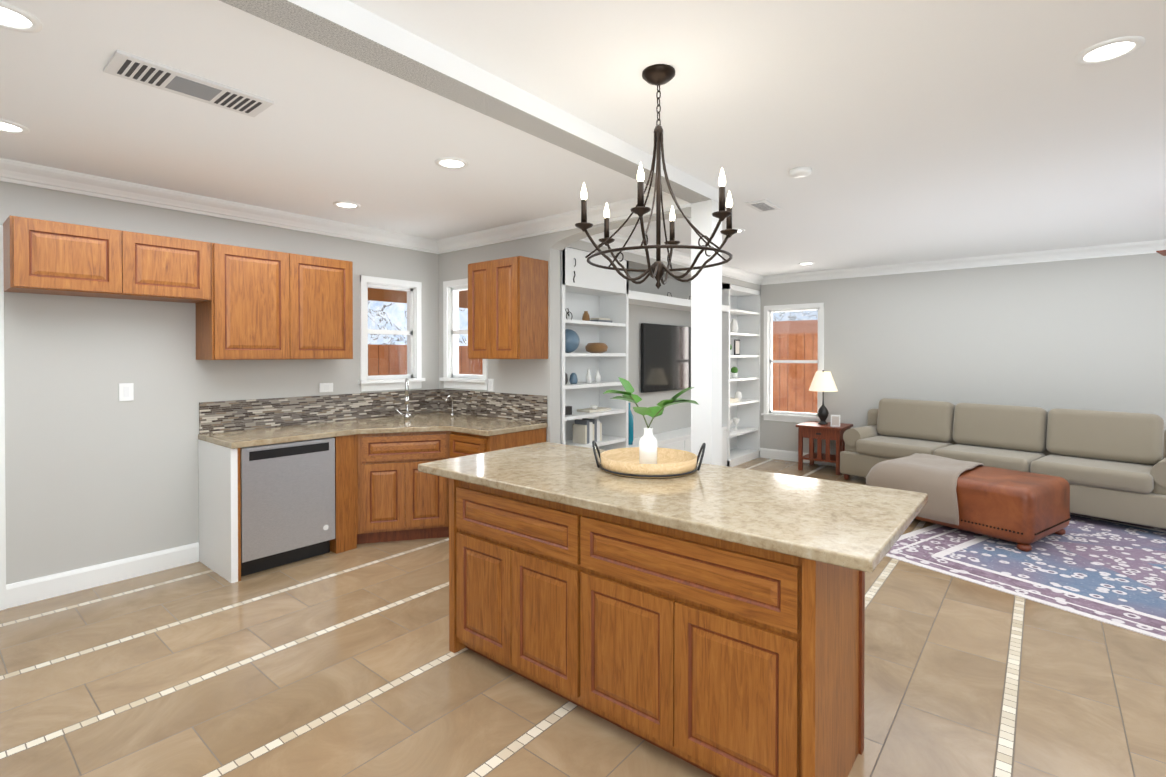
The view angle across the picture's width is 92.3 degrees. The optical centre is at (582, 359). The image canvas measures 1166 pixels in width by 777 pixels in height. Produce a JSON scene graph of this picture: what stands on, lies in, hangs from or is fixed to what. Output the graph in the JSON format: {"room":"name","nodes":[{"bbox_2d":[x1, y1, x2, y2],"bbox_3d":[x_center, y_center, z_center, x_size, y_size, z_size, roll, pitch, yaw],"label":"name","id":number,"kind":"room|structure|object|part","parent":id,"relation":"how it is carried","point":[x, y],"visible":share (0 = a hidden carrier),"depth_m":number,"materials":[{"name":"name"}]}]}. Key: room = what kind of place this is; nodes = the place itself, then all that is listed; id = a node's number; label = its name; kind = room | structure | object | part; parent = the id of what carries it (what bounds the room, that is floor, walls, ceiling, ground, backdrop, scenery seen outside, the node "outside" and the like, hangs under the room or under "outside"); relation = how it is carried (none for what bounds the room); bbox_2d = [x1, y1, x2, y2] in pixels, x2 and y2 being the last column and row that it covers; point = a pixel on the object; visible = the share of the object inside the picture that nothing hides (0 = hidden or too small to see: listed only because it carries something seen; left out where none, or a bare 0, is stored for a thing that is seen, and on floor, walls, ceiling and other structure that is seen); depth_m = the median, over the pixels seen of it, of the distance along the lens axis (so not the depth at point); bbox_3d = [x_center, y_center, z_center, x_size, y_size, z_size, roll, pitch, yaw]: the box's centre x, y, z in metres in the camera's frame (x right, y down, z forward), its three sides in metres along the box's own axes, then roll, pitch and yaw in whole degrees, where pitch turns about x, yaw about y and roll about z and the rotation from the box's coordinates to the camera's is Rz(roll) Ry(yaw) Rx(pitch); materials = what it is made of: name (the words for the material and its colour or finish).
{"room":"kitchen","nodes":[
{"label":"kitchen","id":0,"kind":"room"},
{"bbox_2d":[0,181,435,584],"bbox_3d":[-3.658,0.155,2.985,0.120,2.590,7.090,0,1,39],"label":"wall","id":1,"kind":"structure","parent":0,"point":[98,471],"depth_m":3.66,"materials":[{"name":"grey paint"}]},
{"bbox_2d":[0,225,5,610],"bbox_3d":[-3.645,0.340,2.892,0.022,2.220,0.960,0,1,39],"label":"trim","id":2,"kind":"structure","parent":1,"relation":"attached to","point":[2,517],"depth_m":3.23,"materials":[{"name":"white wood"}]},
{"bbox_2d":[6,542,198,608],"bbox_3d":[-3.050,1.377,3.629,0.016,0.135,0.962,0,1,39],"label":"baseboard","id":3,"kind":"structure","parent":1,"relation":"attached to","point":[41,588],"depth_m":3.57,"materials":[{"name":"white wood"}]},
{"bbox_2d":[3,215,210,302],"bbox_3d":[-2.923,-0.590,3.501,0.346,0.390,0.950,0,1,39],"label":"upper cabinet","id":4,"kind":"object","parent":1,"relation":"attached to","point":[50,257],"visible":1,"depth_m":3.33,"materials":[{"name":"brown wood"}]},
{"bbox_2d":[119,383,133,400],"bbox_3d":[-3.001,0.214,3.682,0.009,0.115,0.075,0,1,39],"label":"switch plate","id":5,"kind":"object","parent":1,"relation":"attached to","point":[126,391],"visible":1,"depth_m":3.68,"materials":[{"name":"white plastic"}]},
{"bbox_2d":[0,158,435,253],"bbox_3d":[-3.623,-1.083,2.849,0.095,0.112,7.000,0,1,39],"label":"crown molding","id":6,"kind":"structure","parent":1,"relation":"attached to","point":[28,174],"depth_m":3.91,"materials":[{"name":"white wood"}]},
{"bbox_2d":[195,243,352,359],"bbox_3d":[-2.303,-0.396,4.256,0.346,0.790,0.998,0,1,39],"label":"upper cabinet","id":7,"kind":"object","parent":1,"relation":"attached to","point":[262,304],"visible":1,"depth_m":4.07,"materials":[{"name":"brown wood"}]},
{"bbox_2d":[319,383,332,391],"bbox_3d":[-2.157,0.236,4.710,0.009,0.075,0.115,0,1,39],"label":"outlet","id":8,"kind":"object","parent":1,"relation":"attached to","point":[325,387],"visible":1,"depth_m":4.70,"materials":[{"name":"white plastic"}]},
{"bbox_2d":[199,389,546,433],"bbox_3d":[-1.519,0.416,4.327,1.477,0.225,2.057,0,1,39],"label":"backsplash","id":9,"kind":"structure","parent":1,"relation":"attached to","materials":[{"name":"tile"}]},
{"bbox_2d":[358,275,424,391],"bbox_3d":[-1.797,-0.231,5.207,0.170,1.025,0.660,0,1,39],"label":"window","id":10,"kind":"structure","parent":1,"relation":"in","point":[413,333],"depth_m":5.23,"materials":[{"name":"white wood"}]},
{"bbox_2d":[436,207,690,443],"bbox_3d":[-0.307,0.140,4.755,2.810,2.590,0.160,0,1,39],"label":"wall","id":11,"kind":"structure","parent":0,"point":[453,265],"depth_m":5.57,"materials":[{"name":"grey paint"}]},
{"bbox_2d":[439,278,488,389],"bbox_3d":[-1.094,-0.242,5.353,0.680,1.045,0.170,0,1,39],"label":"window","id":12,"kind":"structure","parent":11,"relation":"in","point":[452,376],"depth_m":5.49,"materials":[{"name":"white wood"}]},
{"bbox_2d":[488,379,493,391],"bbox_3d":[-0.838,0.233,5.094,0.075,0.115,0.009,0,1,39],"label":"outlet","id":13,"kind":"object","parent":11,"relation":"attached to","point":[491,385],"visible":1,"depth_m":5.09,"materials":[{"name":"white plastic"}]},
{"bbox_2d":[468,256,547,358],"bbox_3d":[-0.638,-0.409,4.702,0.620,0.810,0.346,0,1,39],"label":"upper cabinet","id":14,"kind":"object","parent":11,"relation":"attached to","point":[507,308],"visible":1,"depth_m":4.53,"materials":[{"name":"brown wood"}]},
{"bbox_2d":[436,192,690,253],"bbox_3d":[-0.336,-1.098,4.615,2.690,0.112,0.095,0,1,39],"label":"crown molding","id":15,"kind":"structure","parent":11,"relation":"attached to","point":[619,210],"depth_m":4.56,"materials":[{"name":"white"}]},
{"bbox_2d":[0,457,1165,776],"bbox_3d":[1.230,1.490,1.761,9.240,0.060,11.690,0,1,39],"label":"floor","id":16,"kind":"structure","parent":0,"point":[346,663],"depth_m":2.48,"materials":[{"name":"beige tile"}]},
{"bbox_2d":[198,438,337,582],"bbox_3d":[-2.287,1.010,4.073,0.618,0.862,0.691,0,1,39],"label":"base cabinet","id":17,"kind":"object","parent":16,"relation":"on","point":[286,480],"depth_m":3.83,"materials":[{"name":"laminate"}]},
{"bbox_2d":[240,437,334,576],"bbox_3d":[-2.259,1.010,4.088,0.610,0.862,0.632,0,1,39],"label":"dishwasher","id":18,"kind":"object","parent":17,"relation":"in","point":[287,487],"depth_m":3.88,"materials":[{"name":"silver metal"}]},
{"bbox_2d":[198,410,547,465],"bbox_3d":[-1.519,0.549,4.324,1.482,0.040,2.065,0,1,39],"label":"countertop","id":19,"kind":"structure","parent":17,"relation":"on","point":[351,437],"depth_m":4.29,"materials":[{"name":"beige stone"}]},
{"bbox_2d":[394,378,417,421],"bbox_3d":[-1.526,0.343,4.831,0.187,0.364,0.120,0,1,39],"label":"faucet","id":20,"kind":"object","parent":19,"relation":"on","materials":[{"name":"silver metal"}]},
{"bbox_2d":[378,422,433,429],"bbox_3d":[-1.466,0.659,4.650,0.598,0.210,0.638,0,1,39],"label":"sink","id":21,"kind":"object","parent":19,"relation":"in","point":[389,425],"depth_m":4.54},
{"bbox_2d":[442,394,457,417],"bbox_3d":[-1.207,0.425,5.063,0.063,0.197,0.122,0,1,39],"label":"faucet","id":22,"kind":"object","parent":19,"relation":"on","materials":[{"name":"silver metal"}]},
{"bbox_2d":[338,442,449,549],"bbox_3d":[-1.434,1.000,4.813,0.996,0.870,1.206,0,1,39],"label":"base cabinet","id":23,"kind":"object","parent":16,"relation":"on","point":[382,497],"depth_m":4.36,"materials":[{"name":"brown wood"}]},
{"bbox_2d":[450,430,545,457],"bbox_3d":[-0.687,1.002,4.567,0.470,0.870,0.636,0,1,39],"label":"base cabinet","id":24,"kind":"object","parent":16,"relation":"on","point":[472,446],"depth_m":4.35,"materials":[{"name":"brown wood"}]},
{"bbox_2d":[449,478,573,702],"bbox_3d":[-0.173,1.017,2.728,0.840,0.870,0.533,0,1,39],"label":"base cabinet","id":25,"kind":"object","parent":16,"relation":"on","point":[511,556],"depth_m":2.50,"materials":[{"name":"brown wood"}]},
{"bbox_2d":[560,247,759,466],"bbox_3d":[1.063,0.224,6.515,0.376,2.395,4.295,0,1,39],"label":"built-in unit","id":26,"kind":"object","parent":16,"relation":"on","point":[595,302],"visible":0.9,"depth_m":5.66,"materials":[{"name":"white wood"}]},
{"bbox_2d":[641,323,690,392],"bbox_3d":[1.069,-0.021,6.768,0.059,0.780,1.300,0,1,39],"label":"tv","id":27,"kind":"object","parent":26,"relation":"on","point":[665,349],"depth_m":6.60,"materials":[{"name":"black"}]},
{"bbox_2d":[691,200,721,465],"bbox_3d":[0.841,0.193,3.819,0.153,2.500,0.153,0,1,39],"label":"post","id":28,"kind":"object","parent":16,"relation":"on","point":[706,348],"visible":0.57,"depth_m":3.76,"materials":[{"name":"white paint"}]},
{"bbox_2d":[574,510,864,776],"bbox_3d":[0.507,1.021,2.169,0.920,0.870,0.533,0,1,39],"label":"base cabinet","id":29,"kind":"object","parent":16,"relation":"on","point":[709,618],"depth_m":1.91,"materials":[{"name":"brown wood"}]},
{"bbox_2d":[418,442,927,573],"bbox_3d":[0.275,0.563,2.593,2.140,0.040,0.965,0,1,39],"label":"countertop","id":30,"kind":"structure","parent":29,"relation":"on","point":[847,526],"depth_m":2.18,"materials":[{"name":"beige stone"}]},
{"bbox_2d":[592,377,705,477],"bbox_3d":[0.323,0.314,2.775,0.514,0.450,0.485,0,1,39],"label":"decorative tray","id":31,"kind":"object","parent":30,"relation":"on","point":[647,458],"visible":1,"depth_m":2.74,"materials":[{"name":"brown wood"}]},
{"bbox_2d":[639,427,656,463],"bbox_3d":[0.323,0.432,2.776,0.090,0.186,0.090,0,1,39],"label":"vase","id":32,"kind":"object","parent":31,"relation":"on","point":[648,442],"depth_m":2.74,"materials":[{"name":"white ceramic"}]},
{"bbox_2d":[603,377,698,427],"bbox_3d":[0.341,0.274,2.769,0.370,0.370,0.362,0,1,39],"label":"plant","id":33,"kind":"object","parent":32,"relation":"in","point":[655,411],"depth_m":2.77,"materials":[{"name":"green plant"}]},
{"bbox_2d":[796,370,852,474],"bbox_3d":[3.109,0.775,7.207,0.550,1.281,0.550,0,1,39],"label":"side table","id":34,"kind":"object","parent":16,"relation":"on","point":[835,429],"visible":1,"depth_m":7.08,"materials":[{"name":"brown wood"}]},
{"bbox_2d":[809,370,837,424],"bbox_3d":[3.094,0.484,7.218,0.350,0.700,0.350,0,1,39],"label":"lamp","id":35,"kind":"object","parent":34,"relation":"on","point":[823,381],"depth_m":7.13,"materials":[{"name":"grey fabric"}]},
{"bbox_2d":[830,415,839,426],"bbox_3d":[3.141,0.762,6.971,0.116,0.150,0.073,0,1,39],"label":"photo","id":36,"kind":"object","parent":34,"relation":"on","point":[835,419],"depth_m":6.96,"materials":[{"name":"white"}]},
{"bbox_2d":[886,513,1165,640],"bbox_3d":[4.268,1.442,3.497,2.800,0.006,3.600,0,1,-33],"label":"rug","id":37,"kind":"object","parent":16,"relation":"on","point":[1109,571],"depth_m":3.90,"materials":[{"name":"fabric"}]},
{"bbox_2d":[866,453,1070,551],"bbox_3d":[3.304,1.171,4.855,0.976,0.513,1.255,0,1,-33],"label":"ottoman","id":38,"kind":"object","parent":37,"relation":"on","point":[1023,510],"visible":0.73,"depth_m":4.48,"materials":[{"name":"leather"}]},
{"bbox_2d":[866,453,983,524],"bbox_3d":[3.174,1.149,5.053,0.976,0.472,0.782,0,1,-33],"label":"blanket","id":39,"kind":"object","parent":38,"relation":"on","point":[944,480],"depth_m":4.74,"materials":[{"name":"beige fabric"}]},
{"bbox_2d":[840,398,1165,528],"bbox_3d":[4.194,0.946,5.739,0.860,0.949,2.800,0,1,-38],"label":"sofa","id":40,"kind":"object","parent":37,"relation":"on","point":[1110,465],"visible":0.79,"depth_m":5.35,"materials":[{"name":"fabric"}]},
{"bbox_3d":[3.435,1.012,6.784,0.690,0.200,0.220,0,1,-38],"label":"arm","id":41,"kind":"part","parent":40,"relation":"part of"},
{"bbox_3d":[3.615,1.001,6.312,0.640,0.170,0.799,0,1,-38],"label":"seat","id":42,"kind":"part","parent":40,"relation":"part of","materials":[{"name":"fabric"}]},
{"bbox_3d":[4.107,1.006,5.673,0.640,0.170,0.799,0,1,-38],"label":"seat","id":43,"kind":"part","parent":40,"relation":"part of","materials":[{"name":"fabric"}]},
{"bbox_3d":[4.598,1.012,5.033,0.640,0.170,0.799,0,1,-38],"label":"seat","id":44,"kind":"part","parent":40,"relation":"part of","materials":[{"name":"fabric"}]},
{"bbox_3d":[5.008,1.029,4.739,0.690,0.200,0.220,0,1,-38],"label":"arm","id":45,"kind":"part","parent":40,"relation":"part of"},
{"bbox_2d":[0,0,1165,275],"bbox_3d":[1.230,-1.160,1.740,9.240,0.060,11.690,0,1,39],"label":"ceiling","id":46,"kind":"structure","parent":0,"point":[916,130],"depth_m":2.63,"materials":[{"name":"white paint"}]},
{"bbox_2d":[0,119,28,133],"bbox_3d":[-2.820,-1.134,2.719,0.190,0.008,0.190,0,1,39],"label":"recessed light","id":47,"kind":"object","parent":46,"relation":"in","point":[10,127],"visible":1,"depth_m":2.74,"materials":[{"name":"white plastic"}]},
{"bbox_2d":[0,1,41,32],"bbox_3d":[-1.902,-1.127,1.835,0.190,0.008,0.190,0,1,39],"label":"recessed light","id":48,"kind":"object","parent":46,"relation":"in","point":[13,18],"visible":1,"depth_m":1.86,"materials":[{"name":"white plastic"}]},
{"bbox_2d":[103,50,273,116],"bbox_3d":[-1.616,-1.128,2.325,0.220,0.014,0.540,0,1,39],"label":"ceiling vent","id":49,"kind":"object","parent":46,"relation":"in","point":[125,65],"visible":0.98,"depth_m":2.28,"materials":[{"name":"silver metal"}]},
{"bbox_2d":[333,201,360,208],"bbox_3d":[-1.753,-1.146,4.159,0.190,0.008,0.190,0,1,39],"label":"recessed light","id":50,"kind":"object","parent":46,"relation":"in","point":[347,204],"visible":1,"depth_m":4.14,"materials":[{"name":"white plastic"}]},
{"bbox_2d":[435,157,467,168],"bbox_3d":[-0.762,-1.139,3.254,0.190,0.008,0.190,0,1,39],"label":"recessed light","id":51,"kind":"object","parent":46,"relation":"in","point":[451,163],"visible":1,"depth_m":3.24,"materials":[{"name":"white plastic"}]},
{"bbox_2d":[219,0,718,203],"bbox_3d":[-1.381,-1.080,1.105,0.153,0.090,7.153,0,1,39],"label":"ceiling beam","id":52,"kind":"structure","parent":46,"relation":"attached to","point":[353,30],"depth_m":2.12,"materials":[{"name":"white paint"}]},
{"bbox_2d":[575,64,737,288],"bbox_3d":[0.299,-0.707,2.217,0.661,0.855,0.636,0,1,39],"label":"chandelier","id":53,"kind":"object","parent":46,"relation":"hanging from","point":[659,74],"visible":1,"depth_m":2.19,"materials":[{"name":"brown metal"}]},
{"bbox_2d":[732,228,744,232],"bbox_3d":[1.359,-1.153,5.031,0.190,0.008,0.190,0,1,39],"label":"recessed light","id":54,"kind":"object","parent":46,"relation":"in","point":[740,230],"visible":0.35,"depth_m":4.99,"materials":[{"name":"white"}]},
{"bbox_2d":[745,199,779,211],"bbox_3d":[1.343,-1.143,4.177,0.150,0.014,0.300,0,1,39],"label":"ceiling vent","id":55,"kind":"object","parent":46,"relation":"in","point":[764,205],"visible":1,"depth_m":4.14,"materials":[{"name":"silver metal"}]},
{"bbox_2d":[789,167,811,177],"bbox_3d":[1.314,-1.127,3.386,0.130,0.034,0.130,0,1,39],"label":"smoke detector","id":56,"kind":"object","parent":46,"relation":"attached to","point":[799,172],"visible":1,"depth_m":3.35,"materials":[{"name":"white plastic"}]},
{"bbox_2d":[798,262,814,264],"bbox_3d":[2.725,-1.168,6.834,0.190,0.008,0.190,0,1,39],"label":"recessed light","id":57,"kind":"object","parent":46,"relation":"in","point":[807,263],"visible":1,"depth_m":6.82,"materials":[{"name":"white"}]},
{"bbox_2d":[1074,36,1144,64],"bbox_3d":[1.927,-1.129,2.053,0.190,0.008,0.190,0,1,39],"label":"recessed light","id":58,"kind":"object","parent":46,"relation":"in","point":[1110,50],"visible":1,"depth_m":2.05,"materials":[{"name":"white plastic"}]},
{"bbox_2d":[1156,250,1165,255],"bbox_3d":[4.893,-0.956,3.723,1.474,0.380,1.460,0,1,39],"label":"ceiling fan","id":59,"kind":"object","parent":46,"relation":"hanging from","point":[1162,252],"visible":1,"depth_m":4.37,"materials":[{"name":"brown metal"}]},
{"bbox_2d":[508,233,763,447],"bbox_3d":[0.955,0.126,6.494,0.510,2.590,4.430,0,1,39],"label":"wall","id":60,"kind":"structure","parent":0,"point":[525,376],"depth_m":4.79,"materials":[{"name":"grey paint"}]},
{"bbox_2d":[580,232,763,284],"bbox_3d":[1.191,-1.112,6.328,0.095,0.112,4.190,0,1,39],"label":"crown molding","id":61,"kind":"structure","parent":60,"relation":"attached to","point":[678,258],"depth_m":6.02,"materials":[{"name":"white"}]},
{"bbox_2d":[764,253,1165,454],"bbox_3d":[5.303,0.131,5.890,7.965,2.590,0.120,0,1,39],"label":"wall","id":62,"kind":"structure","parent":0,"point":[1083,334],"depth_m":6.33,"materials":[{"name":"grey paint"}]},
{"bbox_2d":[761,303,823,422],"bbox_3d":[2.937,0.053,7.803,0.860,1.635,0.170,0,1,39],"label":"window","id":63,"kind":"structure","parent":62,"relation":"in","point":[782,416],"depth_m":7.86,"materials":[{"name":"white wood"}]},
{"bbox_2d":[760,448,835,465],"bbox_3d":[5.443,1.360,5.697,7.490,0.135,0.016,0,1,39],"label":"baseboard","id":64,"kind":"structure","parent":62,"relation":"attached to","point":[764,452],"depth_m":7.84,"materials":[{"name":"white wood"}]},
{"bbox_2d":[764,239,1165,284],"bbox_3d":[5.418,-1.106,5.646,7.490,0.112,0.095,0,1,39],"label":"crown molding","id":65,"kind":"structure","parent":62,"relation":"attached to","point":[1144,247],"depth_m":6.36,"materials":[{"name":"white wood"}]},
{"label":"outside","id":66,"kind":"structure","parent":0,"visible":0},
{"bbox_2d":[368,288,469,375],"bbox_3d":[-3.316,-0.123,5.841,0.020,4.100,6.000,0,1,39],"label":"fence","id":67,"kind":"object","parent":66,"point":[381,310],"depth_m":6.96,"materials":[{"name":"brown wood"}]},
{"bbox_2d":[470,359,482,374],"bbox_3d":[-0.737,-0.135,7.229,3.000,4.100,0.020,0,1,39],"label":"fence","id":68,"kind":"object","parent":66,"point":[477,367],"depth_m":7.84,"materials":[{"name":"brown wood"}]},
{"bbox_2d":[773,310,817,412],"bbox_3d":[4.308,-0.249,9.035,5.500,4.300,0.020,0,1,39],"label":"fence","id":69,"kind":"object","parent":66,"point":[798,386],"depth_m":9.58,"materials":[{"name":"brown wood"}]}
]}

